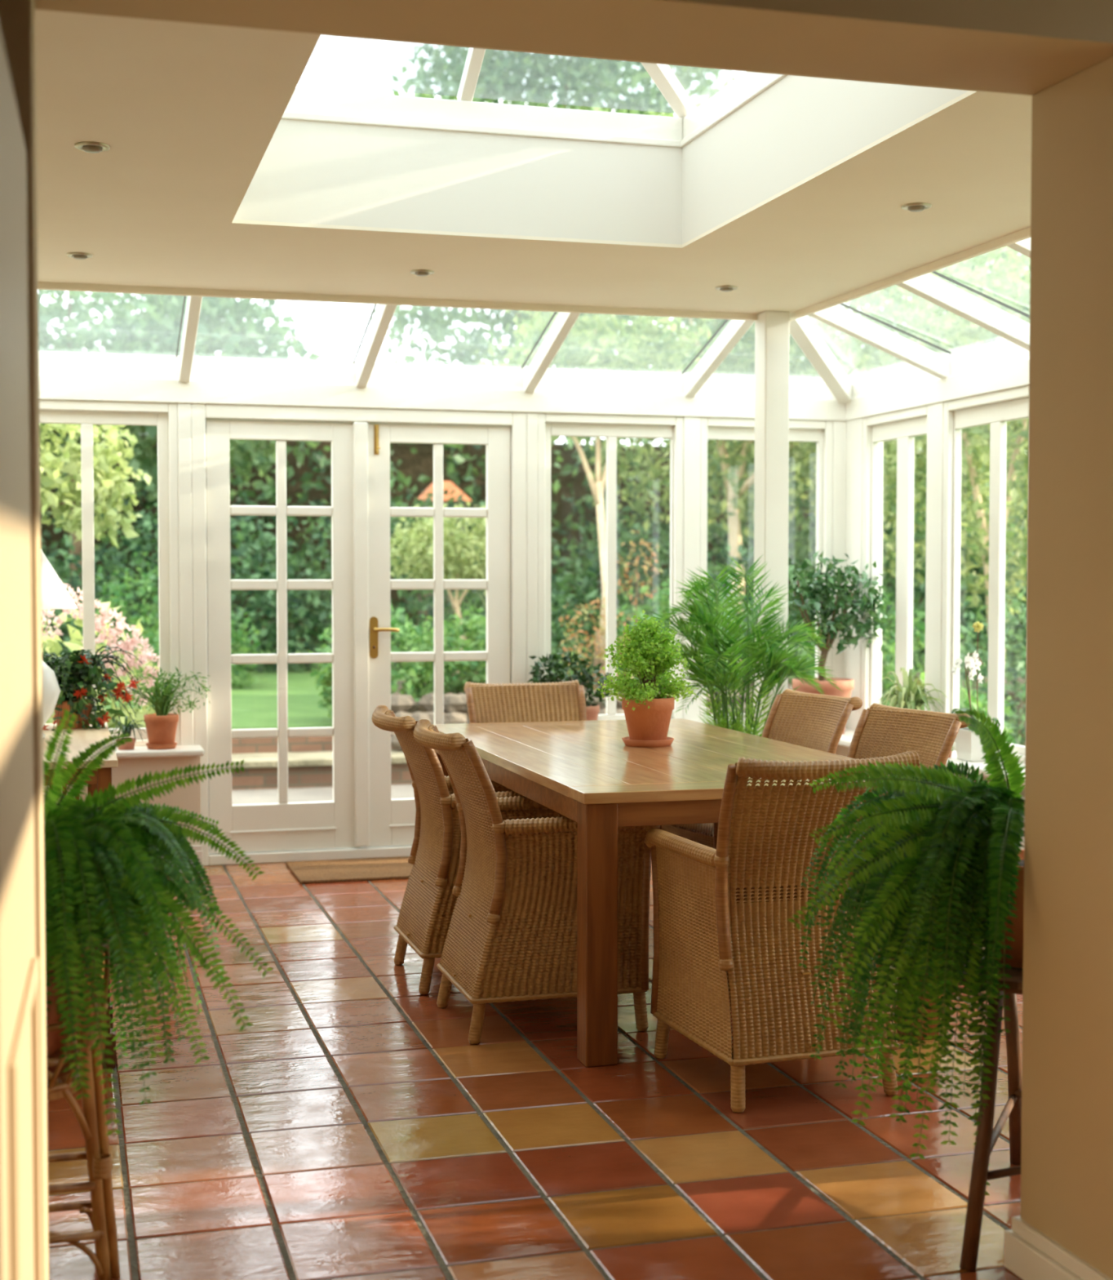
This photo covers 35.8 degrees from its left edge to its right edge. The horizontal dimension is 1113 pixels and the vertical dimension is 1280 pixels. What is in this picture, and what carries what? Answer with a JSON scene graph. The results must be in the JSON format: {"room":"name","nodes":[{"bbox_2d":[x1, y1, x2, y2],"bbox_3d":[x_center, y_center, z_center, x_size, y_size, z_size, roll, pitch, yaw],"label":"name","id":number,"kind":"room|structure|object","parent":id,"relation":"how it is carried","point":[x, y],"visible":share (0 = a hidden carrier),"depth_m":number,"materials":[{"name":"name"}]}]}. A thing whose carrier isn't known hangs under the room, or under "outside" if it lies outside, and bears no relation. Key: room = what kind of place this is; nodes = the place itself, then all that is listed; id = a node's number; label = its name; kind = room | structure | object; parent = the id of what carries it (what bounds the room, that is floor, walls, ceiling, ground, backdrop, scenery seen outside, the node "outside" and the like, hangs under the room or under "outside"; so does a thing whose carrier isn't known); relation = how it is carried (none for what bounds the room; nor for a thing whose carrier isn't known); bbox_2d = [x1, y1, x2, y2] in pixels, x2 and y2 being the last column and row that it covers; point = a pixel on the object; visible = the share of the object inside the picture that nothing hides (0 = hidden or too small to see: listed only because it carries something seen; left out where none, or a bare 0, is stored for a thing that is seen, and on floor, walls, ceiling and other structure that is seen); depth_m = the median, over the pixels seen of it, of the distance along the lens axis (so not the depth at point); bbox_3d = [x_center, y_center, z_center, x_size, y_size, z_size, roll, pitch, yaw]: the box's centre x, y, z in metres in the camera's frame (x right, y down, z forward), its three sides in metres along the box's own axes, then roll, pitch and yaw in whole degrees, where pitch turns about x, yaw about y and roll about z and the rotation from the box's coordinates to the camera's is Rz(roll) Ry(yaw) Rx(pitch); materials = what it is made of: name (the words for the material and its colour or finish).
{"room":"sunroom","nodes":[
{"label":"sunroom","id":0,"kind":"room"},
{"bbox_2d":[44,755,201,845],"bbox_3d":[-2.461,0.809,7.929,1.600,0.548,0.270,-1,2,-16],"label":"wall","id":1,"kind":"structure","parent":0,"point":[188,797],"depth_m":7.97,"materials":[{"name":"beige paint"}]},
{"bbox_2d":[39,399,180,746],"bbox_3d":[-2.228,-0.303,8.014,0.918,1.609,0.075,-1,2,-16],"label":"window","id":2,"kind":"structure","parent":1,"relation":"in","point":[86,414],"depth_m":8.07,"materials":[{"name":"white paint"}]},
{"bbox_2d":[115,745,204,758],"bbox_3d":[-2.431,0.524,7.835,1.612,0.030,0.245,-1,2,-16],"label":"trim","id":3,"kind":"structure","parent":1,"relation":"on","point":[180,750],"depth_m":7.90,"materials":[{"name":"white paint"}]},
{"bbox_2d":[119,661,210,749],"bbox_3d":[-1.815,0.300,7.986,0.426,0.406,0.197,-1,2,-16],"label":"potted houseplant","id":4,"kind":"object","parent":3,"relation":"on","point":[161,726],"visible":0.95,"depth_m":7.96,"materials":[{"name":"plant"}]},
{"bbox_2d":[177,403,193,745],"bbox_3d":[-1.763,-0.030,8.179,0.061,2.167,0.124,-1,2,-16],"label":"trim","id":5,"kind":"structure","parent":1,"relation":"attached to","point":[184,460],"depth_m":8.11,"materials":[{"name":"white paint"}]},
{"bbox_2d":[191,403,527,866],"bbox_3d":[-0.948,-0.029,8.412,1.633,2.187,0.123,-1,2,-16],"label":"door frame","id":6,"kind":"structure","parent":1,"relation":"in","point":[517,421],"depth_m":8.29,"materials":[{"name":"white paint"}]},
{"bbox_2d":[205,419,369,853],"bbox_3d":[-1.289,-0.017,8.286,0.767,2.063,0.070,-1,2,-16],"label":"door","id":7,"kind":"structure","parent":6,"relation":"attached to","point":[344,821],"depth_m":8.30,"materials":[{"name":"white paint"}]},
{"bbox_2d":[368,423,511,846],"bbox_3d":[-0.585,-0.023,8.472,0.745,2.060,0.099,-1,2,-16],"label":"door","id":8,"kind":"structure","parent":6,"relation":"attached to","point":[392,821],"depth_m":8.46,"materials":[{"name":"white paint"}]},
{"bbox_2d":[231,783,414,804],"bbox_3d":[2.009,1.160,11.232,70.000,0.200,3.600,-1,2,-16],"label":"paving","id":9,"kind":"object","parent":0,"point":[397,791],"depth_m":11.64,"materials":[{"name":"beige stone"}]},
{"bbox_2d":[41,582,159,728],"bbox_3d":[-2.957,0.443,10.050,1.994,1.679,1.226,-1,2,-16],"label":"hydrangea bush","id":10,"kind":"object","parent":9,"relation":"on","point":[106,634],"visible":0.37,"depth_m":9.71,"materials":[{"name":"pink plant"}]},
{"bbox_2d":[231,684,793,790],"bbox_3d":[-4.508,0.739,11.701,13.733,0.647,0.990,-1,2,-16],"label":"wall","id":11,"kind":"structure","parent":9,"relation":"on","point":[310,759],"depth_m":12.37,"materials":[{"name":"brick"}]},
{"bbox_2d":[881,671,1021,743],"bbox_3d":[2.667,0.693,12.134,1.235,0.967,1.043,0,2,-8],"label":"shrub","id":12,"kind":"object","parent":9,"relation":"on","point":[964,698],"visible":0.02,"depth_m":12.07,"materials":[{"name":"green plant"}]},
{"bbox_2d":[922,585,1026,746],"bbox_3d":[3.534,0.385,13.098,1.699,1.607,1.372,-1,2,-16],"label":"shrub","id":13,"kind":"object","parent":9,"relation":"on","point":[1021,719],"visible":0.16,"depth_m":12.96,"materials":[{"name":"green plant"}]},
{"bbox_2d":[35,8,1032,313],"bbox_3d":[-0.362,-1.453,5.249,4.213,0.110,4.412,-1,2,-16],"label":"ceiling","id":14,"kind":"structure","parent":0,"point":[188,114],"depth_m":5.69,"materials":[{"name":"paint"}]},
{"bbox_2d":[233,75,968,244],"bbox_3d":[-0.032,-1.585,5.065,1.830,0.363,2.326,-1,2,-16],"label":"shaft","id":15,"kind":"structure","parent":14,"relation":"attached to","point":[308,171],"depth_m":6.01,"materials":[{"name":"white paint"}]},
{"bbox_2d":[280,35,786,147],"bbox_3d":[-0.032,-2.075,5.047,1.840,0.642,2.326,-1,2,-16],"label":"window","id":16,"kind":"structure","parent":15,"relation":"attached to","point":[701,98],"depth_m":6.06,"materials":[{"name":"clear glass"}]},
{"bbox_2d":[47,862,1022,1279],"bbox_3d":[0.398,1.294,3.909,5.683,0.121,9.600,-1,2,-16],"label":"floor","id":17,"kind":"structure","parent":0,"point":[357,1130],"depth_m":4.21,"materials":[{"name":"tile"}]},
{"bbox_2d":[43,721,117,802],"bbox_3d":[-2.152,0.763,6.855,0.746,0.722,1.660,-1,2,-16],"label":"side table","id":18,"kind":"object","parent":17,"relation":"on","point":[82,739],"visible":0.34,"depth_m":6.45,"materials":[{"name":"brown wood"}]},
{"bbox_2d":[40,549,77,738],"bbox_3d":[-2.139,0.016,6.934,0.410,0.765,0.410,-1,2,-16],"label":"table lamp","id":19,"kind":"object","parent":18,"relation":"on","point":[55,595],"visible":0.16,"depth_m":6.88,"materials":[{"name":"white ceramic"}]},
{"bbox_2d":[42,645,146,740],"bbox_3d":[-2.115,0.241,7.440,0.667,0.433,0.377,0,2,-3],"label":"potted flowering plant","id":20,"kind":"object","parent":18,"relation":"on","point":[76,679],"visible":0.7,"depth_m":7.39,"materials":[{"name":"plant"}]},
{"bbox_2d":[54,698,93,728],"bbox_3d":[-2.090,0.319,7.449,0.172,0.120,0.172,-1,2,-16],"label":"pot","id":21,"kind":"object","parent":20,"relation":"on","point":[85,717],"depth_m":7.38,"materials":[{"name":"ceramic"}]},
{"bbox_2d":[46,975,119,1279],"bbox_3d":[-1.045,0.964,3.380,0.359,0.583,0.280,-1,2,-16],"label":"plant stand","id":22,"kind":"object","parent":17,"relation":"on","point":[105,1260],"visible":0.65,"depth_m":3.33,"materials":[{"name":"wicker"}]},
{"bbox_2d":[47,1065,93,1101],"bbox_3d":[-1.047,0.862,3.376,0.280,0.015,0.280,-1,2,-16],"label":"shelf","id":23,"kind":"object","parent":22,"relation":"attached to","point":[68,1094],"depth_m":3.31,"materials":[{"name":"brown wood"}]},
{"bbox_2d":[46,929,110,1093],"bbox_3d":[-1.048,0.721,3.369,0.346,0.262,0.350,-1,2,-16],"label":"rattan basket","id":24,"kind":"object","parent":22,"relation":"on","point":[51,1088],"visible":0.12,"depth_m":3.29,"materials":[{"name":"brown wicker"}]},
{"bbox_2d":[43,708,272,1135],"bbox_3d":[-0.934,0.496,3.349,0.666,0.758,0.641,-2,3,-39],"label":"fern","id":25,"kind":"object","parent":22,"relation":"on","point":[106,873],"visible":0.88,"depth_m":3.23,"materials":[{"name":"plant"}]},
{"bbox_2d":[45,933,87,1079],"bbox_3d":[-1.047,0.702,3.370,0.260,0.280,0.260,-1,2,-16],"label":"pot","id":26,"kind":"object","parent":25,"relation":"on","point":[54,1045],"depth_m":3.30,"materials":[{"name":"ceramic"}]},
{"bbox_2d":[285,856,413,884],"bbox_3d":[-0.797,1.071,8.086,0.880,0.014,0.540,-1,2,-16],"label":"doormat","id":27,"kind":"object","parent":17,"relation":"on","point":[384,868],"visible":0.56,"depth_m":8.00,"materials":[{"name":"brown wicker"}]},
{"bbox_2d":[372,705,523,995],"bbox_3d":[-0.281,0.697,5.940,0.695,0.926,0.550,-1,2,-16],"label":"wicker armchair","id":28,"kind":"object","parent":17,"relation":"on","point":[428,906],"visible":0.46,"depth_m":5.75,"materials":[{"name":"wicker"}]},
{"bbox_2d":[464,680,586,723],"bbox_3d":[-0.067,0.649,7.225,0.550,0.926,0.695,-1,2,-16],"label":"wicker armchair","id":29,"kind":"object","parent":17,"relation":"on","point":[559,701],"visible":0.08,"depth_m":7.46,"materials":[{"name":"wicker"}]},
{"bbox_2d":[413,719,660,1044],"bbox_3d":[-0.087,0.720,5.341,0.695,0.926,0.550,-1,2,-16],"label":"wicker armchair","id":30,"kind":"object","parent":17,"relation":"on","point":[512,935],"visible":0.85,"depth_m":5.13,"materials":[{"name":"wicker"}]},
{"bbox_2d":[433,718,939,1066],"bbox_3d":[0.308,0.766,6.059,1.120,0.775,2.300,-1,2,-16],"label":"dining table","id":31,"kind":"object","parent":17,"relation":"on","point":[584,772],"visible":0.5,"depth_m":5.08,"materials":[{"name":"brown wood"}]},
{"bbox_2d":[595,609,699,747],"bbox_3d":[0.333,0.133,6.152,0.346,0.484,0.394,1,2,29],"label":"potted plant","id":32,"kind":"object","parent":31,"relation":"on","point":[648,713],"visible":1,"depth_m":6.08,"materials":[{"name":"plant"}]},
{"bbox_2d":[622,695,675,740],"bbox_3d":[0.327,0.283,6.140,0.188,0.160,0.188,-1,2,-16],"label":"pot","id":33,"kind":"object","parent":32,"relation":"on","point":[643,723],"depth_m":6.07,"materials":[{"name":"ceramic"}]},
{"bbox_2d":[633,556,841,736],"bbox_3d":[0.809,0.354,7.643,0.942,1.480,0.612,-1,2,-26],"label":"potted palm","id":34,"kind":"object","parent":17,"relation":"on","point":[700,608],"visible":0.71,"depth_m":7.58,"materials":[{"name":"plant"}]},
{"bbox_2d":[659,688,862,849],"bbox_3d":[0.774,0.672,6.627,0.695,0.926,0.550,-1,2,-24],"label":"wicker armchair","id":35,"kind":"object","parent":17,"relation":"on","point":[818,722],"visible":0.11,"depth_m":6.69,"materials":[{"name":"wicker"}]},
{"bbox_2d":[753,311,790,736],"bbox_3d":[0.988,-0.208,7.939,0.120,2.580,0.130,-1,2,-16],"label":"column","id":36,"kind":"structure","parent":17,"relation":"on","point":[772,328],"depth_m":7.86,"materials":[{"name":"white paint"}]},
{"bbox_2d":[644,750,919,1112],"bbox_3d":[0.605,0.744,4.703,0.550,0.926,0.695,-1,2,-19],"label":"wicker armchair","id":37,"kind":"object","parent":17,"relation":"on","point":[715,955],"visible":0.76,"depth_m":4.51,"materials":[{"name":"wicker"}]},
{"bbox_2d":[736,702,970,959],"bbox_3d":[0.997,0.701,5.852,0.696,0.926,0.550,-1,2,-26],"label":"wicker armchair","id":38,"kind":"object","parent":17,"relation":"on","point":[882,731],"visible":0.11,"depth_m":5.98,"materials":[{"name":"wicker"}]},
{"bbox_2d":[944,943,1023,1271],"bbox_3d":[0.999,0.970,3.743,0.556,0.550,0.557,-1,2,-16],"label":"wooden plant stand","id":39,"kind":"object","parent":17,"relation":"on","point":[987,1138],"visible":0.35,"depth_m":3.50,"materials":[{"name":"brown wood"}]},
{"bbox_2d":[787,706,1025,1195],"bbox_3d":[0.824,0.623,3.679,0.622,0.980,0.784,0,2,11],"label":"fern","id":40,"kind":"object","parent":39,"relation":"on","point":[944,856],"visible":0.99,"depth_m":3.49,"materials":[{"name":"plant"}]},
{"bbox_2d":[989,849,1024,968],"bbox_3d":[1.026,0.581,3.718,0.240,0.220,0.240,-1,2,-16],"label":"pot","id":41,"kind":"object","parent":40,"relation":"on","point":[1017,953],"depth_m":3.64,"materials":[{"name":"ceramic"}]},
{"bbox_2d":[944,943,1023,994],"bbox_3d":[1.026,0.709,3.723,0.410,0.025,0.410,-1,2,-16],"label":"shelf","id":42,"kind":"object","parent":39,"relation":"attached to","point":[1015,982],"depth_m":3.56,"materials":[{"name":"brown wood"}]},
{"bbox_2d":[0,0,1112,1279],"bbox_3d":[0.569,-0.136,3.104,5.600,2.800,0.328,-1,2,-16],"label":"wall","id":43,"kind":"structure","parent":0,"point":[1067,1148],"depth_m":3.15,"materials":[{"name":"paint"}]},
{"bbox_2d":[0,28,42,1279],"bbox_3d":[-0.689,0.294,2.162,0.048,1.990,0.800,-1,2,-14],"label":"door","id":44,"kind":"structure","parent":43,"relation":"in","point":[20,1156],"depth_m":2.11,"materials":[{"name":"paint"}]},
{"bbox_2d":[176,295,755,397],"bbox_3d":[-0.716,-1.393,7.937,5.005,0.400,0.944,-1,2,-16],"label":"rafters","id":45,"kind":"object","parent":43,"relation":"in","point":[735,330],"depth_m":8.06,"materials":[{"name":"white paint"}]},
{"bbox_2d":[39,358,1029,421],"bbox_3d":[-0.033,-1.078,5.734,5.105,0.110,5.776,-1,2,-16],"label":"eaves beam","id":46,"kind":"structure","parent":43,"relation":"attached to","point":[1014,375],"depth_m":8.32,"materials":[{"name":"white paint"}]},
{"bbox_2d":[39,338,1029,399],"bbox_3d":[-0.033,-1.188,5.730,5.105,0.111,5.776,-1,2,-16],"label":"trim","id":47,"kind":"structure","parent":43,"relation":"attached to","point":[1002,352],"depth_m":8.34,"materials":[{"name":"white paint"}]},
{"bbox_2d":[38,226,1031,321],"bbox_3d":[-0.352,-1.425,5.269,4.243,0.108,4.442,-1,2,-16],"label":"trim","id":48,"kind":"structure","parent":43,"relation":"attached to","point":[1016,237],"depth_m":7.34,"materials":[{"name":"paint"}]},
{"bbox_2d":[789,237,1031,404],"bbox_3d":[1.942,-1.328,6.237,0.827,0.404,5.676,-1,2,-16],"label":"window","id":49,"kind":"structure","parent":43,"relation":"in","point":[927,286],"depth_m":7.83,"materials":[{"name":"wood"}]},
{"bbox_2d":[1004,1215,1111,1279],"bbox_3d":[2.006,1.195,3.565,2.210,0.105,0.370,-1,2,-16],"label":"baseboard","id":50,"kind":"structure","parent":43,"relation":"attached to","point":[1030,1254],"depth_m":3.32,"materials":[{"name":"white paint"}]},
{"bbox_2d":[835,745,1025,791],"bbox_3d":[2.364,0.869,6.327,0.400,0.548,5.460,-1,2,-16],"label":"wall","id":51,"kind":"structure","parent":0,"point":[842,750],"depth_m":8.74,"materials":[{"name":"beige paint"}]},
{"bbox_2d":[537,413,683,719],"bbox_3d":[0.266,-0.328,8.726,0.772,1.612,0.075,-1,2,-16],"label":"window","id":52,"kind":"structure","parent":51,"relation":"in","point":[611,427],"depth_m":8.71,"materials":[{"name":"white paint"}]},
{"bbox_2d":[682,416,700,721],"bbox_3d":[0.674,-0.333,8.864,0.090,1.612,0.124,-1,2,-16],"label":"trim","id":53,"kind":"structure","parent":51,"relation":"attached to","point":[691,425],"depth_m":8.79,"materials":[{"name":"white paint"}]},
{"bbox_2d":[699,417,833,728],"bbox_3d":[1.079,-0.337,8.958,0.740,1.612,0.075,-1,2,-16],"label":"window","id":54,"kind":"structure","parent":51,"relation":"in","point":[820,432],"depth_m":8.98,"materials":[{"name":"white paint"}]},
{"bbox_2d":[831,420,846,678],"bbox_3d":[1.524,-0.343,9.106,0.197,1.612,0.124,-1,2,-16],"label":"trim","id":55,"kind":"structure","parent":51,"relation":"attached to","point":[839,456],"depth_m":9.02,"materials":[{"name":"white paint"}]},
{"bbox_2d":[844,417,884,730],"bbox_3d":[1.601,-0.338,8.971,0.124,1.612,0.186,-1,2,-16],"label":"trim","id":56,"kind":"structure","parent":51,"relation":"attached to","point":[855,428],"depth_m":8.91,"materials":[{"name":"white paint"}]},
{"bbox_2d":[861,404,930,714],"bbox_3d":[1.706,-0.321,8.527,0.075,1.612,0.725,-1,2,-16],"label":"window","id":57,"kind":"structure","parent":51,"relation":"in","point":[902,426],"depth_m":8.52,"materials":[{"name":"white paint"}]},
{"bbox_2d":[838,728,1025,785],"bbox_3d":[1.435,0.585,6.312,1.750,0.032,5.320,-1,2,-16],"label":"windowsill","id":58,"kind":"structure","parent":51,"relation":"on","point":[846,738],"depth_m":7.50,"materials":[{"name":"white paint"}]},
{"bbox_2d":[527,650,613,720],"bbox_3d":[0.072,0.268,8.510,0.439,0.434,0.222,0,2,-8],"label":"jade plant","id":59,"kind":"object","parent":58,"relation":"on","point":[593,710],"visible":0.58,"depth_m":8.47,"materials":[{"name":"green plant"}]},
{"bbox_2d":[788,551,896,733],"bbox_3d":[1.404,0.009,8.771,0.660,0.932,0.339,-1,2,-16],"label":"potted ficus","id":60,"kind":"object","parent":58,"relation":"on","point":[820,595],"visible":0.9,"depth_m":8.71,"materials":[{"name":"plant"}]},
{"bbox_2d":[792,677,854,733],"bbox_3d":[1.358,0.338,8.778,0.313,0.275,0.313,-1,2,-16],"label":"pot","id":61,"kind":"object","parent":60,"relation":"on","point":[846,686],"depth_m":8.65,"materials":[{"name":"ceramic"}]},
{"bbox_2d":[875,666,947,711],"bbox_3d":[1.656,0.317,8.072,0.360,0.369,0.291,-1,2,-16],"label":"spider plant","id":62,"kind":"object","parent":58,"relation":"on","point":[908,696],"visible":0.43,"depth_m":8.04,"materials":[{"name":"green plant"}]},
{"bbox_2d":[951,621,1000,761],"bbox_3d":[1.811,0.220,7.513,0.188,0.605,0.278,-1,2,-16],"label":"potted orchid","id":63,"kind":"object","parent":58,"relation":"on","point":[969,748],"visible":0.75,"depth_m":7.48,"materials":[{"name":"white ceramic"}]},
{"bbox_2d":[928,402,944,712],"bbox_3d":[1.822,-0.306,8.121,0.084,1.612,0.120,-1,2,-16],"label":"trim","id":64,"kind":"structure","parent":51,"relation":"attached to","point":[937,410],"depth_m":8.10,"materials":[{"name":"white paint"}]},
{"bbox_2d":[941,385,1029,763],"bbox_3d":[1.946,-0.289,7.687,0.075,1.612,0.785,-1,2,-16],"label":"window","id":65,"kind":"structure","parent":51,"relation":"in","point":[995,409],"depth_m":7.70,"materials":[{"name":"white paint"}]},
{"bbox_2d":[974,781,1025,849],"bbox_3d":[1.899,0.874,7.027,0.110,0.487,2.320,-1,2,-16],"label":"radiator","id":66,"kind":"object","parent":51,"relation":"attached to","point":[1022,793],"visible":0.02,"depth_m":6.95,"materials":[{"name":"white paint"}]},
{"bbox_2d":[974,781,1025,799],"bbox_3d":[1.899,0.639,7.019,0.110,0.017,2.320,-1,2,-16],"label":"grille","id":67,"kind":"object","parent":66,"relation":"attached to","point":[1022,793],"depth_m":7.02,"materials":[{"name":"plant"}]},
{"bbox_3d":[0.809,0.774,8.861,2.000,0.548,0.270,-1,2,-16],"label":"wall","id":68,"kind":"structure","parent":0,"visible":0},
{"bbox_2d":[526,412,537,683],"bbox_3d":[-0.137,-0.048,8.642,0.054,2.167,0.124,-1,2,-16],"label":"trim","id":69,"kind":"structure","parent":68,"relation":"attached to","point":[531,417],"depth_m":8.56,"materials":[{"name":"white paint"}]},
{"label":"outside","id":70,"kind":"structure","parent":0,"visible":0},
{"bbox_2d":[42,640,1022,738],"bbox_3d":[0.303,-0.605,53.606,90.000,0.550,77.100,-1,2,-16],"label":"lawn","id":71,"kind":"structure","parent":70,"point":[255,706],"depth_m":15.53,"materials":[{"name":"green plant"}]},
{"bbox_2d":[40,522,111,656],"bbox_3d":[-6.723,-0.391,19.405,3.376,2.446,2.612,-1,2,-16],"label":"shrub","id":72,"kind":"object","parent":71,"relation":"on","point":[55,564],"visible":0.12,"depth_m":19.38,"materials":[{"name":"green plant"}]},
{"bbox_2d":[40,422,151,549],"bbox_3d":[-4.308,-0.808,12.594,2.651,3.039,1.483,-1,2,-16],"label":"tree","id":73,"kind":"object","parent":71,"relation":"on","point":[60,502],"visible":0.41,"depth_m":12.69,"materials":[{"name":"green plant"}]},
{"bbox_2d":[68,551,236,681],"bbox_3d":[-4.187,-0.104,18.036,1.700,1.641,1.363,0,2,-7],"label":"shrub","id":74,"kind":"object","parent":71,"relation":"on","point":[133,620],"visible":0.18,"depth_m":17.83,"materials":[{"name":"green plant"}]},
{"bbox_2d":[38,289,323,652],"bbox_3d":[-6.325,-3.225,21.988,7.181,7.165,4.800,-1,2,-16],"label":"tree","id":75,"kind":"object","parent":71,"relation":"on","point":[140,332],"visible":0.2,"depth_m":21.65,"materials":[{"name":"green plant"}]},
{"bbox_2d":[134,606,263,688],"bbox_3d":[-3.591,0.168,17.220,1.330,1.191,1.126,-1,2,-16],"label":"shrub","id":76,"kind":"object","parent":71,"relation":"on","point":[239,641],"visible":0.2,"depth_m":17.19,"materials":[{"name":"green plant"}]},
{"bbox_2d":[66,488,332,672],"bbox_3d":[-4.170,-0.617,20.644,3.451,2.611,2.668,-1,2,-16],"label":"shrub","id":77,"kind":"object","parent":71,"relation":"on","point":[267,571],"visible":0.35,"depth_m":20.27,"materials":[{"name":"green plant"}]},
{"bbox_2d":[287,476,580,670],"bbox_3d":[-1.520,-0.675,20.850,3.621,2.675,2.784,-1,2,-16],"label":"shrub","id":78,"kind":"object","parent":71,"relation":"on","point":[423,606],"visible":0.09,"depth_m":20.53,"materials":[{"name":"green plant"}]},
{"bbox_2d":[414,480,472,646],"bbox_3d":[-1.655,-1.036,25.089,0.720,2.550,0.720,-1,2,-16],"label":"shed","id":79,"kind":"object","parent":71,"relation":"on","point":[448,485],"visible":0.2,"depth_m":24.85,"materials":[{"name":"wood"}]},
{"bbox_2d":[428,580,584,679],"bbox_3d":[-0.465,-0.013,16.110,1.596,1.416,1.239,-1,2,-16],"label":"shrub","id":80,"kind":"object","parent":71,"relation":"on","point":[477,603],"visible":0.11,"depth_m":16.01,"materials":[{"name":"green plant"}]},
{"bbox_2d":[40,431,1028,652],"bbox_3d":[-2.415,-1.536,27.372,42.683,5.297,2.803,-1,2,-16],"label":"hedge","id":81,"kind":"object","parent":71,"relation":"on","point":[572,500],"visible":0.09,"depth_m":27.04,"materials":[{"name":"green plant"}]},
{"bbox_2d":[369,91,730,372],"bbox_3d":[0.375,-5.729,24.372,6.835,11.989,4.460,0,2,-9],"label":"tree","id":82,"kind":"object","parent":71,"relation":"on","point":[439,329],"visible":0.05,"depth_m":23.51,"materials":[{"name":"green plant"}]},
{"bbox_2d":[551,506,754,667],"bbox_3d":[1.185,-0.512,21.439,3.427,2.270,2.677,-1,2,-16],"label":"shrub","id":83,"kind":"object","parent":71,"relation":"on","point":[588,589],"visible":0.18,"depth_m":20.99,"materials":[{"name":"green plant"}]},
{"bbox_2d":[330,671,1026,735],"bbox_3d":[3.033,0.491,15.454,9.700,0.220,3.000,-1,2,-16],"label":"flower bed","id":84,"kind":"object","parent":71,"relation":"on","point":[416,708],"visible":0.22,"depth_m":14.11,"materials":[{"name":"plant"}]},
{"bbox_2d":[306,604,449,717],"bbox_3d":[-1.366,0.180,13.344,1.170,1.026,0.937,-1,2,-16],"label":"shrub","id":85,"kind":"object","parent":84,"relation":"on","point":[410,634],"visible":0.23,"depth_m":13.22,"materials":[{"name":"green plant"}]},
{"bbox_2d":[390,502,486,679],"bbox_3d":[-0.845,-0.426,15.583,1.537,1.655,1.149,-1,2,-16],"label":"tree","id":86,"kind":"object","parent":84,"relation":"on","point":[455,558],"visible":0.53,"depth_m":15.32,"materials":[{"name":"green plant"}]},
{"bbox_2d":[400,604,486,693],"bbox_3d":[-0.678,0.166,13.967,1.243,0.913,0.985,-1,2,-16],"label":"shrub","id":87,"kind":"object","parent":84,"relation":"on","point":[475,671],"visible":0.22,"depth_m":13.76,"materials":[{"name":"green plant"}]},
{"bbox_2d":[558,596,639,690],"bbox_3d":[0.349,0.066,13.541,0.735,0.823,0.656,-1,2,-16],"label":"flower plant","id":88,"kind":"object","parent":84,"relation":"on","point":[598,655],"visible":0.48,"depth_m":13.50,"materials":[{"name":"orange plant"}]},
{"bbox_2d":[475,309,728,671],"bbox_3d":[0.344,-1.532,15.268,2.492,4.084,1.679,-1,2,-16],"label":"birch tree","id":89,"kind":"object","parent":84,"relation":"on","point":[646,327],"visible":0.36,"depth_m":15.04,"materials":[{"name":"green plant"}]},
{"bbox_2d":[617,529,663,626],"bbox_3d":[0.697,-0.262,14.874,0.448,1.377,0.463,-1,2,-16],"label":"flower plant","id":90,"kind":"object","parent":84,"relation":"on","point":[637,577],"visible":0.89,"depth_m":14.85,"materials":[{"name":"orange plant"}]},
{"bbox_2d":[616,577,754,689],"bbox_3d":[1.071,0.048,14.278,1.372,1.135,1.083,-1,2,-16],"label":"shrub","id":91,"kind":"object","parent":84,"relation":"on","point":[664,603],"visible":0.06,"depth_m":14.16,"materials":[{"name":"green plant"}]},
{"bbox_2d":[666,541,815,683],"bbox_3d":[1.713,-0.152,15.475,1.796,1.558,1.413,-1,2,-16],"label":"shrub","id":92,"kind":"object","parent":84,"relation":"on","point":[744,555],"visible":0.06,"depth_m":15.28,"materials":[{"name":"green plant"}]},
{"bbox_2d":[788,590,976,692],"bbox_3d":[2.717,0.173,14.521,1.735,1.349,1.426,-1,2,-16],"label":"shrub","id":93,"kind":"object","parent":84,"relation":"on","point":[887,684],"visible":0.14,"depth_m":14.25,"materials":[{"name":"green plant"}]},
{"bbox_2d":[523,262,971,662],"bbox_3d":[2.135,-2.845,18.736,5.587,6.652,3.342,-1,2,-14],"label":"tree","id":94,"kind":"object","parent":71,"relation":"on","point":[736,488],"visible":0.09,"depth_m":18.38,"materials":[{"name":"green plant"}]},
{"bbox_2d":[682,246,1030,597],"bbox_3d":[3.873,-3.189,21.299,5.075,7.150,4.319,0,2,-7],"label":"tree","id":95,"kind":"object","parent":71,"relation":"on","point":[798,550],"visible":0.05,"depth_m":20.81,"materials":[{"name":"green plant"}]},
{"bbox_2d":[798,499,1027,672],"bbox_3d":[4.267,-0.446,19.525,3.291,2.392,2.691,-1,2,-16],"label":"shrub","id":96,"kind":"object","parent":71,"relation":"on","point":[922,588],"visible":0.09,"depth_m":19.02,"materials":[{"name":"green plant"}]},
{"bbox_2d":[802,245,1031,683],"bbox_3d":[3.877,-1.646,15.601,2.905,5.095,4.654,0,2,-4],"label":"tree","id":97,"kind":"object","parent":71,"relation":"on","point":[993,283],"visible":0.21,"depth_m":15.11,"materials":[{"name":"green plant"}]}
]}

